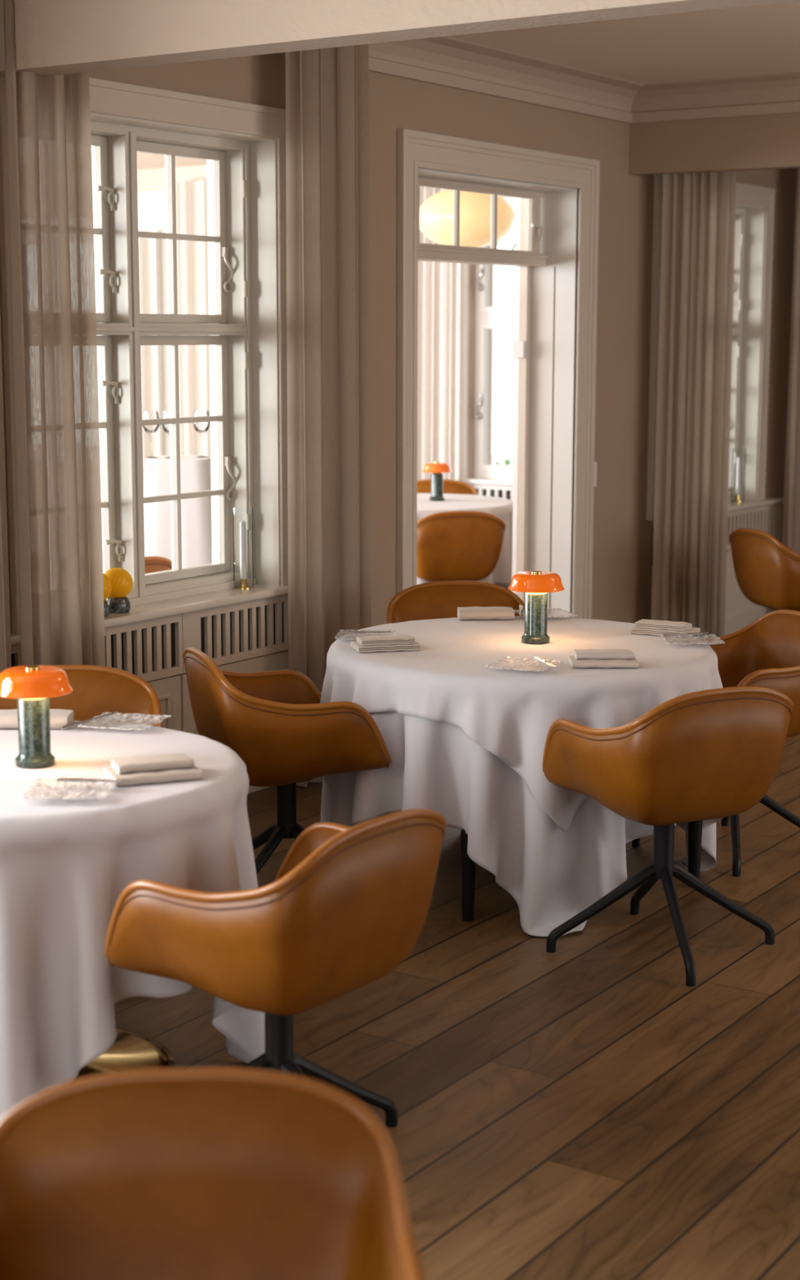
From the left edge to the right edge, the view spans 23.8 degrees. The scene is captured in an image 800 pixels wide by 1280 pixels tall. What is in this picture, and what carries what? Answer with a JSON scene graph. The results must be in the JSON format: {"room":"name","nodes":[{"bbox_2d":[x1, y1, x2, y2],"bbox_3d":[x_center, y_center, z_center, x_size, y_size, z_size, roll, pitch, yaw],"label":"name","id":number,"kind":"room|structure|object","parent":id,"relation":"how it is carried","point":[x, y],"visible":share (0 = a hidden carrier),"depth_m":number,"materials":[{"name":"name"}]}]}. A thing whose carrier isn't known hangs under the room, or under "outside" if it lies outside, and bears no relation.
{"room":"restaurant dining room","nodes":[
{"label":"restaurant dining room","id":0,"kind":"room"},
{"bbox_2d":[137,164,515,478],"bbox_3d":[-0.957,-1.902,13.422,7.380,2.861,0.301,6,11,33],"label":"wall","id":1,"kind":"structure","parent":0,"point":[153,179],"depth_m":12.54,"materials":[{"name":"beige paint"}]},
{"bbox_2d":[137,230,159,488],"bbox_3d":[-1.870,-1.741,13.732,0.356,2.400,0.070,6,11,33],"label":"curtain","id":2,"kind":"object","parent":1,"relation":"hanging from","point":[147,246],"visible":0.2,"depth_m":13.64,"materials":[{"name":"beige fabric"}]},
{"bbox_2d":[137,190,173,455],"bbox_3d":[-1.847,-1.885,13.809,0.480,2.700,0.055,6,11,33],"label":"curtain","id":3,"kind":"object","parent":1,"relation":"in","point":[151,204],"depth_m":13.61,"materials":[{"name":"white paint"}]},
{"bbox_2d":[175,179,210,456],"bbox_3d":[-1.439,-1.861,13.447,0.362,2.730,0.060,6,11,33],"label":"curtain","id":4,"kind":"object","parent":1,"relation":"hanging from","point":[191,198],"visible":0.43,"depth_m":13.38,"materials":[{"name":"beige fabric"}]},
{"bbox_2d":[465,196,515,485],"bbox_3d":[0.953,-1.881,11.991,1.770,1.818,0.181,6,11,33],"label":"window","id":5,"kind":"structure","parent":1,"relation":"in","point":[486,317],"depth_m":12.31,"materials":[{"name":"white paint"}]},
{"bbox_2d":[417,186,466,482],"bbox_3d":[0.079,-1.698,12.451,0.807,2.730,0.056,6,11,33],"label":"curtain","id":6,"kind":"object","parent":5,"relation":"hanging from","point":[442,286],"visible":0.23,"depth_m":12.31,"materials":[{"name":"beige fabric"}]},
{"bbox_2d":[0,53,797,633],"bbox_3d":[-1.051,-0.769,6.427,0.322,2.862,14.400,6,11,33],"label":"wall","id":7,"kind":"structure","parent":0,"point":[622,586],"depth_m":8.98,"materials":[{"name":"paint"}]},
{"bbox_2d":[0,75,288,645],"bbox_3d":[-0.925,-0.976,6.531,0.380,1.770,1.975,6,11,33],"label":"window","id":8,"kind":"structure","parent":7,"relation":"in","point":[242,144],"depth_m":6.80,"materials":[{"name":"beige paint"}]},
{"bbox_2d":[0,316,11,672],"bbox_3d":[-1.326,-0.601,5.511,0.097,2.780,0.513,6,11,33],"label":"curtain","id":9,"kind":"object","parent":8,"relation":"hanging from","point":[5,628],"visible":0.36,"depth_m":5.75,"materials":[{"name":"fabric"}]},
{"bbox_2d":[103,600,110,617],"bbox_3d":[-1.018,-0.153,6.333,0.112,0.149,0.112,1,9,5],"label":"vase","id":10,"kind":"object","parent":8,"relation":"on","point":[106,607],"visible":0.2,"depth_m":6.32,"materials":[{"name":"stone"}]},
{"bbox_2d":[105,595,130,613],"bbox_3d":[-0.962,-0.169,6.433,0.112,0.149,0.112,6,11,33],"label":"vase","id":11,"kind":"object","parent":8,"relation":"on","point":[118,604],"visible":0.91,"depth_m":6.41,"materials":[{"name":"stone"}]},
{"bbox_2d":[232,506,253,589],"bbox_3d":[-0.583,-0.343,7.037,0.074,0.300,0.074,6,11,33],"label":"candle holder","id":12,"kind":"object","parent":8,"relation":"on","point":[243,580],"visible":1,"depth_m":7.03,"materials":[{"name":"clear glass"}]},
{"bbox_2d":[240,520,246,579],"bbox_3d":[-0.583,-0.333,7.039,0.025,0.220,0.025,6,11,33],"label":"candle","id":13,"kind":"object","parent":12,"relation":"on","point":[242,524],"depth_m":7.03,"materials":[{"name":"white wax"}]},
{"bbox_2d":[235,578,252,589],"bbox_3d":[-0.583,-0.211,7.059,0.066,0.034,0.066,6,11,33],"label":"brass cup","id":14,"kind":"object","parent":12,"relation":"on","point":[243,582],"depth_m":7.05,"materials":[{"name":"gold metal"}]},
{"bbox_2d":[285,44,371,786],"bbox_3d":[-0.265,-0.851,7.063,0.089,2.780,0.464,6,11,33],"label":"curtain","id":15,"kind":"object","parent":7,"relation":"hanging from","point":[327,89],"visible":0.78,"depth_m":7.01,"materials":[{"name":"fabric"}]},
{"bbox_2d":[0,0,799,77],"bbox_3d":[1.811,-1.567,3.686,7.300,0.398,0.150,6,11,33],"label":"ceiling beam","id":16,"kind":"structure","parent":7,"relation":"attached to","point":[52,37],"depth_m":5.10,"materials":[{"name":"paint"}]},
{"bbox_2d":[3,0,105,666],"bbox_3d":[-1.065,-0.657,5.858,0.067,2.780,0.333,6,11,33],"label":"curtain","id":17,"kind":"object","parent":16,"relation":"hanging from","point":[51,228],"visible":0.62,"depth_m":5.82,"materials":[{"name":"fabric"}]},
{"bbox_2d":[279,35,644,123],"bbox_3d":[0.024,-2.290,7.383,0.150,0.160,4.135,6,11,33],"label":"trim","id":18,"kind":"structure","parent":7,"relation":"attached to","point":[448,61],"depth_m":8.05,"materials":[{"name":"beige paint"}]},
{"bbox_2d":[396,128,599,618],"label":"door","id":19,"kind":"structure","parent":7,"relation":"in","point":[555,257],"depth_m":8.87,"materials":[{"name":"beige paint"}]},
{"bbox_2d":[594,462,596,486],"bbox_3d":[0.931,-0.797,9.121,0.027,0.120,0.047,6,11,33],"label":"light switch","id":20,"kind":"object","parent":7,"relation":"attached to","point":[595,463],"visible":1,"depth_m":9.12,"materials":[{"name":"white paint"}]},
{"bbox_2d":[628,112,799,175],"bbox_3d":[4.170,-2.130,7.183,7.300,0.398,0.090,6,11,33],"label":"trim","id":21,"kind":"structure","parent":7,"relation":"attached to","point":[766,141],"depth_m":8.91,"materials":[{"name":"paint"}]},
{"bbox_2d":[651,170,736,640],"bbox_3d":[1.499,-1.268,9.660,0.094,2.780,0.753,6,11,33],"label":"curtain","id":22,"kind":"object","parent":21,"relation":"hanging from","point":[692,446],"visible":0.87,"depth_m":9.64,"materials":[{"name":"fabric"}]},
{"bbox_2d":[782,167,799,554],"bbox_3d":[2.445,-1.496,11.078,0.090,2.780,0.888,6,11,33],"label":"curtain","id":23,"kind":"object","parent":21,"relation":"hanging from","point":[791,512],"visible":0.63,"depth_m":10.78,"materials":[{"name":"fabric"}]},
{"bbox_2d":[646,174,783,524],"bbox_3d":[1.625,-1.583,10.311,0.380,1.770,1.735,6,11,33],"label":"window","id":24,"kind":"structure","parent":7,"relation":"in","point":[754,204],"depth_m":10.67,"materials":[{"name":"beige paint"}]},
{"bbox_2d":[731,447,746,501],"bbox_3d":[1.920,-0.939,10.747,0.074,0.300,0.074,6,11,33],"label":"candle holder","id":25,"kind":"object","parent":24,"relation":"on","point":[739,459],"visible":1,"depth_m":10.74,"materials":[{"name":"clear glass"}]},
{"bbox_2d":[731,494,742,501],"bbox_3d":[1.920,-0.808,10.769,0.066,0.034,0.066,6,11,33],"label":"brass cup","id":26,"kind":"object","parent":25,"relation":"on","point":[737,496],"depth_m":10.76,"materials":[{"name":"gold metal"}]},
{"bbox_2d":[735,457,741,495],"bbox_3d":[1.920,-0.929,10.749,0.025,0.220,0.025,6,11,33],"label":"candle","id":27,"kind":"object","parent":25,"relation":"on","point":[739,460],"depth_m":10.74,"materials":[{"name":"white wax"}]},
{"bbox_2d":[631,71,799,123],"bbox_3d":[4.104,-2.231,7.065,7.300,0.160,0.150,6,11,33],"label":"trim","id":28,"kind":"structure","parent":7,"relation":"attached to","point":[771,93],"depth_m":8.82,"materials":[{"name":"beige paint"}]},
{"bbox_2d":[91,0,799,169],"bbox_3d":[-1.498,-2.279,6.486,16.000,0.100,14.400,6,11,33],"label":"ceiling","id":29,"kind":"structure","parent":0,"point":[763,38],"depth_m":7.71,"materials":[{"name":"beige paint"}]},
{"bbox_2d":[419,189,515,247],"bbox_3d":[0.366,-2.531,10.542,0.550,0.692,0.541,6,11,33],"label":"paper lantern","id":30,"kind":"object","parent":29,"relation":"hanging from","point":[436,213],"visible":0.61,"depth_m":10.38,"materials":[{"name":"beige paper"}]},
{"bbox_2d":[114,734,799,1279],"bbox_3d":[-1.504,0.643,6.959,16.000,0.100,14.400,6,11,33],"label":"floor","id":31,"kind":"structure","parent":0,"point":[581,1110],"depth_m":4.46,"materials":[{"name":"brown wood"}]},
{"bbox_2d":[0,664,163,727],"bbox_3d":[-0.920,0.499,5.091,0.583,0.784,0.568,-2,9,-11],"label":"armchair","id":32,"kind":"object","parent":31,"relation":"on","point":[97,690],"visible":0.09,"depth_m":5.29,"materials":[{"name":"leather"}]},
{"bbox_2d":[72,1025,176,1080],"bbox_3d":[-0.858,0.648,4.322,0.992,0.736,0.992,6,11,33],"label":"round table","id":33,"kind":"object","parent":31,"relation":"on","point":[131,1050],"visible":0.2,"depth_m":4.44,"materials":[{"name":"gold metal"}]},
{"bbox_2d":[0,720,265,1119],"bbox_3d":[-0.859,0.642,4.318,1.120,0.737,1.128,6,11,33],"label":"tablecloth","id":34,"kind":"object","parent":33,"relation":"on","point":[66,865],"visible":0.7,"depth_m":3.88,"materials":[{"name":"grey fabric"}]},
{"bbox_2d":[0,665,72,768],"bbox_3d":[-0.818,0.169,4.231,0.176,0.223,0.176,2,9,11],"label":"table lamp","id":35,"kind":"object","parent":34,"relation":"on","point":[33,686],"visible":1,"depth_m":4.20,"materials":[{"name":"green stone"}]},
{"bbox_2d":[0,709,74,728],"bbox_3d":[-0.906,0.195,4.660,0.192,0.036,0.107,0,9,0],"label":"napkin","id":36,"kind":"object","parent":34,"relation":"on","point":[59,718],"visible":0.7,"depth_m":4.62,"materials":[{"name":"beige fabric"}]},
{"bbox_2d":[22,777,115,800],"bbox_3d":[-0.689,0.316,3.965,0.181,0.015,0.181,0,9,-1],"label":"glass plate","id":37,"kind":"object","parent":34,"relation":"on","point":[72,796],"visible":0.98,"depth_m":3.97,"materials":[{"name":"white"}]},
{"bbox_2d":[57,777,133,782],"bbox_3d":[-0.645,0.297,4.008,0.163,0.010,0.015,1,9,4],"label":"butter knife","id":38,"kind":"object","parent":37,"relation":"on","point":[60,780],"visible":1,"depth_m":4.01,"materials":[{"name":"silver metal"}]},
{"bbox_2d":[61,711,118,729],"bbox_3d":[-0.757,0.198,4.638,0.162,0.024,0.015,-8,12,-41],"label":"butter knife","id":39,"kind":"object","parent":34,"relation":"on","point":[68,726],"visible":1,"depth_m":4.62,"materials":[{"name":"silver metal"}]},
{"bbox_2d":[78,711,171,730],"bbox_3d":[-0.678,0.204,4.657,0.181,0.014,0.181,2,9,13],"label":"glass plate","id":40,"kind":"object","parent":34,"relation":"on","point":[135,726],"visible":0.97,"depth_m":4.67,"materials":[{"name":"white"}]},
{"bbox_2d":[102,753,203,786],"bbox_3d":[-0.537,0.281,4.119,0.192,0.041,0.120,-4,10,-22],"label":"napkin","id":41,"kind":"object","parent":34,"relation":"on","point":[159,768],"visible":1,"depth_m":4.09,"materials":[{"name":"beige fabric"}]},
{"bbox_2d":[10,594,288,794],"bbox_3d":[-0.803,0.273,6.652,0.034,0.732,1.970,6,11,33],"label":"radiator cover","id":42,"kind":"object","parent":31,"relation":"on","point":[249,637],"visible":0.27,"depth_m":6.71,"materials":[{"name":"beige paint"}]},
{"bbox_2d":[10,613,182,681],"bbox_3d":[-1.057,0.078,6.237,0.030,0.215,1.018,6,11,33],"label":"grille","id":43,"kind":"object","parent":42,"relation":"attached to","point":[152,651],"depth_m":6.50,"materials":[{"name":"beige paint"}]},
{"bbox_2d":[182,594,288,673],"bbox_3d":[-0.517,-0.051,7.038,0.030,0.215,0.925,6,11,33],"label":"grille","id":44,"kind":"object","parent":42,"relation":"attached to","point":[235,636],"depth_m":6.93,"materials":[{"name":"beige paint"}]},
{"bbox_2d":[144,555,172,573],"bbox_3d":[-1.286,0.020,8.046,0.622,0.784,0.612,-6,11,-34],"label":"armchair","id":45,"kind":"object","parent":31,"relation":"on","point":[153,563],"visible":0.05,"depth_m":7.90,"materials":[{"name":"leather"}]},
{"bbox_2d":[143,455,212,568],"bbox_3d":[-1.077,-0.350,9.310,0.472,1.090,0.472,0,9,0],"label":"tablecloth","id":46,"kind":"object","parent":31,"relation":"on","point":[195,472],"visible":0.27,"depth_m":9.11,"materials":[{"name":"grey fabric"}]},
{"bbox_2d":[142,410,159,457],"bbox_3d":[-1.206,-0.997,9.180,0.082,0.225,0.082,6,11,33],"label":"wine glass","id":47,"kind":"object","parent":46,"relation":"on","point":[157,412],"visible":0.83,"depth_m":9.17,"materials":[{"name":"clear glass"}]},
{"bbox_2d":[161,410,169,457],"bbox_3d":[-1.109,-0.993,9.155,0.082,0.225,0.082,6,11,33],"label":"wine glass","id":48,"kind":"object","parent":46,"relation":"on","point":[166,430],"visible":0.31,"depth_m":9.13,"materials":[{"name":"clear glass"}]},
{"bbox_2d":[193,410,209,457],"bbox_3d":[-0.965,-1.003,9.221,0.082,0.225,0.082,6,11,33],"label":"wine glass","id":49,"kind":"object","parent":46,"relation":"on","point":[197,429],"visible":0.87,"depth_m":9.21,"materials":[{"name":"clear glass"}]},
{"bbox_2d":[0,1067,424,1279],"bbox_3d":[-0.259,0.968,2.196,0.582,0.786,0.549,0,9,-2],"label":"armchair","id":50,"kind":"object","parent":31,"relation":"on","point":[194,1173],"visible":1,"depth_m":2.38,"materials":[{"name":"leather"}]},
{"bbox_2d":[104,808,446,1127],"bbox_3d":[-0.245,0.701,3.848,0.604,0.786,0.612,4,10,23],"label":"armchair","id":51,"kind":"object","parent":31,"relation":"on","point":[344,906],"visible":0.92,"depth_m":3.63,"materials":[{"name":"leather"}]},
{"bbox_2d":[182,647,391,875],"bbox_3d":[-0.345,0.405,5.674,0.550,0.786,0.583,-3,10,-20],"label":"armchair","id":52,"kind":"object","parent":31,"relation":"on","point":[276,722],"visible":0.85,"depth_m":5.44,"materials":[{"name":"leather"}]},
{"bbox_2d":[417,479,478,494],"bbox_3d":[0.209,-0.593,11.848,0.588,0.784,0.588,1,9,8],"label":"armchair","id":53,"kind":"object","parent":31,"relation":"on","point":[450,486],"visible":0.05,"depth_m":12.03,"materials":[{"name":"leather"}]},
{"bbox_2d":[386,580,524,623],"bbox_3d":[0.233,0.207,6.903,0.570,0.786,0.535,-1,9,-6],"label":"armchair","id":54,"kind":"object","parent":31,"relation":"on","point":[437,599],"visible":0.12,"depth_m":7.08,"materials":[{"name":"leather"}]},
{"bbox_2d":[417,511,506,582],"bbox_3d":[0.263,-0.326,10.195,0.570,0.786,0.535,-2,9,-12],"label":"armchair","id":55,"kind":"object","parent":31,"relation":"on","point":[452,545],"visible":0.75,"depth_m":9.93,"materials":[{"name":"leather"}]},
{"bbox_2d":[467,483,512,500],"bbox_3d":[0.930,-0.615,12.155,1.584,0.730,0.029,6,11,33],"label":"radiator cover","id":56,"kind":"object","parent":31,"relation":"on","point":[495,491],"visible":0.09,"depth_m":12.30,"materials":[{"name":"white paint"}]},
{"bbox_2d":[460,820,702,921],"bbox_3d":[0.381,0.379,5.998,1.172,0.736,1.192,6,11,33],"label":"round table","id":57,"kind":"object","parent":31,"relation":"on","point":[695,828],"visible":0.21,"depth_m":5.54,"materials":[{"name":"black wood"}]},
{"bbox_2d":[320,711,723,937],"bbox_3d":[0.377,0.375,5.977,1.291,0.737,1.274,-6,11,-34],"label":"tablecloth","id":58,"kind":"object","parent":57,"relation":"on","point":[553,874],"visible":0.41,"depth_m":5.45,"materials":[{"name":"grey fabric"}]},
{"bbox_2d":[320,616,723,831],"bbox_3d":[0.380,0.229,5.952,1.257,0.445,1.257,6,11,33],"label":"tablecloth","id":59,"kind":"object","parent":58,"relation":"on","point":[510,713],"visible":0.74,"depth_m":5.45,"materials":[{"name":"grey fabric"}]},
{"bbox_2d":[335,629,395,640],"bbox_3d":[-0.110,-0.012,5.992,0.183,0.015,0.183,1,9,4],"label":"glass plate","id":60,"kind":"object","parent":59,"relation":"on","point":[381,633],"visible":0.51,"depth_m":6.04,"materials":[{"name":"clear glass"}]},
{"bbox_2d":[340,631,391,633],"bbox_3d":[-0.107,-0.025,5.979,0.163,0.010,0.015,-1,9,-6],"label":"butter knife","id":61,"kind":"object","parent":60,"relation":"on","point":[341,632],"visible":1,"depth_m":5.97,"materials":[{"name":"silver metal"}]},
{"bbox_2d":[350,634,420,652],"bbox_3d":[-0.045,0.007,5.789,0.192,0.041,0.120,-2,9,-14],"label":"napkin","id":62,"kind":"object","parent":59,"relation":"on","point":[399,642],"visible":1,"depth_m":5.74,"materials":[{"name":"beige fabric"}]},
{"bbox_2d":[457,606,514,620],"bbox_3d":[0.290,-0.090,6.407,0.186,0.036,0.107,0,9,-2],"label":"napkin","id":63,"kind":"object","parent":59,"relation":"on","point":[470,612],"visible":1,"depth_m":6.36,"materials":[{"name":"beige fabric"}]},
{"bbox_2d":[485,656,562,671],"bbox_3d":[0.356,0.074,5.446,0.181,0.014,0.181,4,10,23],"label":"glass plate","id":64,"kind":"object","parent":59,"relation":"on","point":[527,667],"visible":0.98,"depth_m":5.47,"materials":[{"name":"white"}]},
{"bbox_2d":[533,656,556,666],"bbox_3d":[0.415,0.063,5.439,0.015,0.010,0.163,-3,10,-16],"label":"butter knife","id":65,"kind":"object","parent":64,"relation":"on","point":[535,657],"visible":1,"depth_m":5.44,"materials":[{"name":"silver metal"}]},
{"bbox_2d":[507,570,564,644],"bbox_3d":[0.424,-0.105,5.908,0.176,0.223,0.176,2,9,11],"label":"table lamp","id":66,"kind":"object","parent":59,"relation":"on","point":[535,584],"visible":1,"depth_m":5.88,"materials":[{"name":"green stone"}]},
{"bbox_2d":[516,608,577,618],"bbox_3d":[0.492,-0.087,6.439,0.181,0.014,0.181,-3,10,-16],"label":"glass plate","id":67,"kind":"object","parent":59,"relation":"on","point":[548,616],"visible":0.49,"depth_m":6.43,"materials":[{"name":"white"}]},
{"bbox_2d":[519,604,523,617],"bbox_3d":[0.413,-0.099,6.456,0.015,0.020,0.163,1,9,3],"label":"butter knife","id":68,"kind":"object","parent":67,"relation":"on","point":[521,606],"visible":1,"depth_m":6.47,"materials":[{"name":"silver metal"}]},
{"bbox_2d":[568,648,639,668],"bbox_3d":[0.591,0.054,5.505,0.192,0.041,0.120,0,9,0],"label":"napkin","id":69,"kind":"object","parent":59,"relation":"on","point":[588,658],"visible":1,"depth_m":5.48,"materials":[{"name":"beige fabric"}]},
{"bbox_2d":[631,618,700,637],"bbox_3d":[0.855,-0.041,6.093,0.192,0.041,0.120,5,10,28],"label":"napkin","id":70,"kind":"object","parent":59,"relation":"on","point":[652,627],"visible":0.95,"depth_m":6.05,"materials":[{"name":"beige fabric"}]},
{"bbox_2d":[660,634,723,644],"bbox_3d":[0.909,0.001,5.900,0.181,0.014,0.181,0,9,-1],"label":"glass plate","id":71,"kind":"object","parent":59,"relation":"on","point":[680,636],"visible":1,"depth_m":5.91,"materials":[{"name":"white"}]},
{"bbox_2d":[662,631,708,636],"bbox_3d":[0.900,-0.019,5.957,0.163,0.010,0.015,-3,10,-21],"label":"butter knife","id":72,"kind":"object","parent":71,"relation":"on","point":[678,633],"visible":1,"depth_m":5.95,"materials":[{"name":"silver metal"}]},
{"bbox_2d":[542,686,793,986],"bbox_3d":[0.738,0.474,5.255,0.590,0.786,0.581,-6,11,-34],"label":"armchair","id":73,"kind":"object","parent":31,"relation":"on","point":[711,753],"visible":1,"depth_m":5.03,"materials":[{"name":"leather"}]},
{"bbox_2d":[631,609,799,876],"bbox_3d":[1.105,0.312,6.266,0.566,0.784,0.569,-4,10,-24],"label":"armchair","id":74,"kind":"object","parent":31,"relation":"on","point":[765,652],"visible":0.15,"depth_m":6.39,"materials":[{"name":"leather"}]},
{"bbox_2d":[651,502,782,635],"bbox_3d":[1.769,-0.341,10.465,0.034,0.732,1.650,6,11,33],"label":"radiator cover","id":75,"kind":"object","parent":31,"relation":"on","point":[740,612],"visible":0.13,"depth_m":10.71,"materials":[{"name":"beige paint"}]},
{"bbox_2d":[726,502,782,550],"bbox_3d":[1.960,-0.642,10.710,0.030,0.215,0.946,6,11,33],"label":"grille","id":76,"kind":"object","parent":75,"relation":"attached to","point":[766,518],"depth_m":10.82,"materials":[{"name":"beige paint"}]},
{"bbox_2d":[728,528,799,611],"bbox_3d":[1.913,-0.154,9.148,0.559,0.786,0.589,-4,10,-21],"label":"armchair","id":77,"kind":"object","parent":31,"relation":"on","point":[767,571],"visible":0.9,"depth_m":8.95,"materials":[{"name":"leather"}]},
{"label":"outside","id":78,"kind":"structure","parent":0,"visible":0},
{"bbox_2d":[492,454,513,465],"bbox_3d":[6.699,-1.107,20.980,28.000,0.100,17.800,6,11,33],"label":"ground","id":79,"kind":"structure","parent":78,"point":[500,458],"depth_m":33.56,"materials":[{"name":"white"}]},
{"bbox_2d":[495,456,513,465],"bbox_3d":[0.803,-0.814,14.944,1.678,1.388,1.585,6,11,33],"label":"shrub","id":80,"kind":"object","parent":79,"relation":"on","point":[507,462],"visible":0.02,"depth_m":15.08,"materials":[{"name":"green plant"}]},
{"bbox_2d":[493,237,515,304],"bbox_3d":[1.392,-1.921,14.302,1.558,3.628,0.522,7,12,38],"label":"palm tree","id":81,"kind":"object","parent":79,"relation":"on","point":[513,246],"visible":0.03,"depth_m":14.50,"materials":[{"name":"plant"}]},
{"bbox_3d":[0.093,-0.433,11.003,1.152,0.736,1.152,6,11,33],"label":"round table","id":82,"kind":"object","parent":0,"visible":0},
{"bbox_2d":[417,493,512,591],"bbox_3d":[0.092,-0.440,11.004,1.291,0.737,1.274,-6,11,-34],"label":"tablecloth","id":83,"kind":"object","parent":82,"relation":"on","point":[502,508],"visible":0.22,"depth_m":10.65,"materials":[{"name":"grey fabric"}]},
{"bbox_2d":[422,461,452,501],"bbox_3d":[0.215,-0.920,10.965,0.176,0.223,0.176,2,9,11],"label":"table lamp","id":84,"kind":"object","parent":83,"relation":"on","point":[437,468],"visible":1,"depth_m":10.93,"materials":[{"name":"green stone"}]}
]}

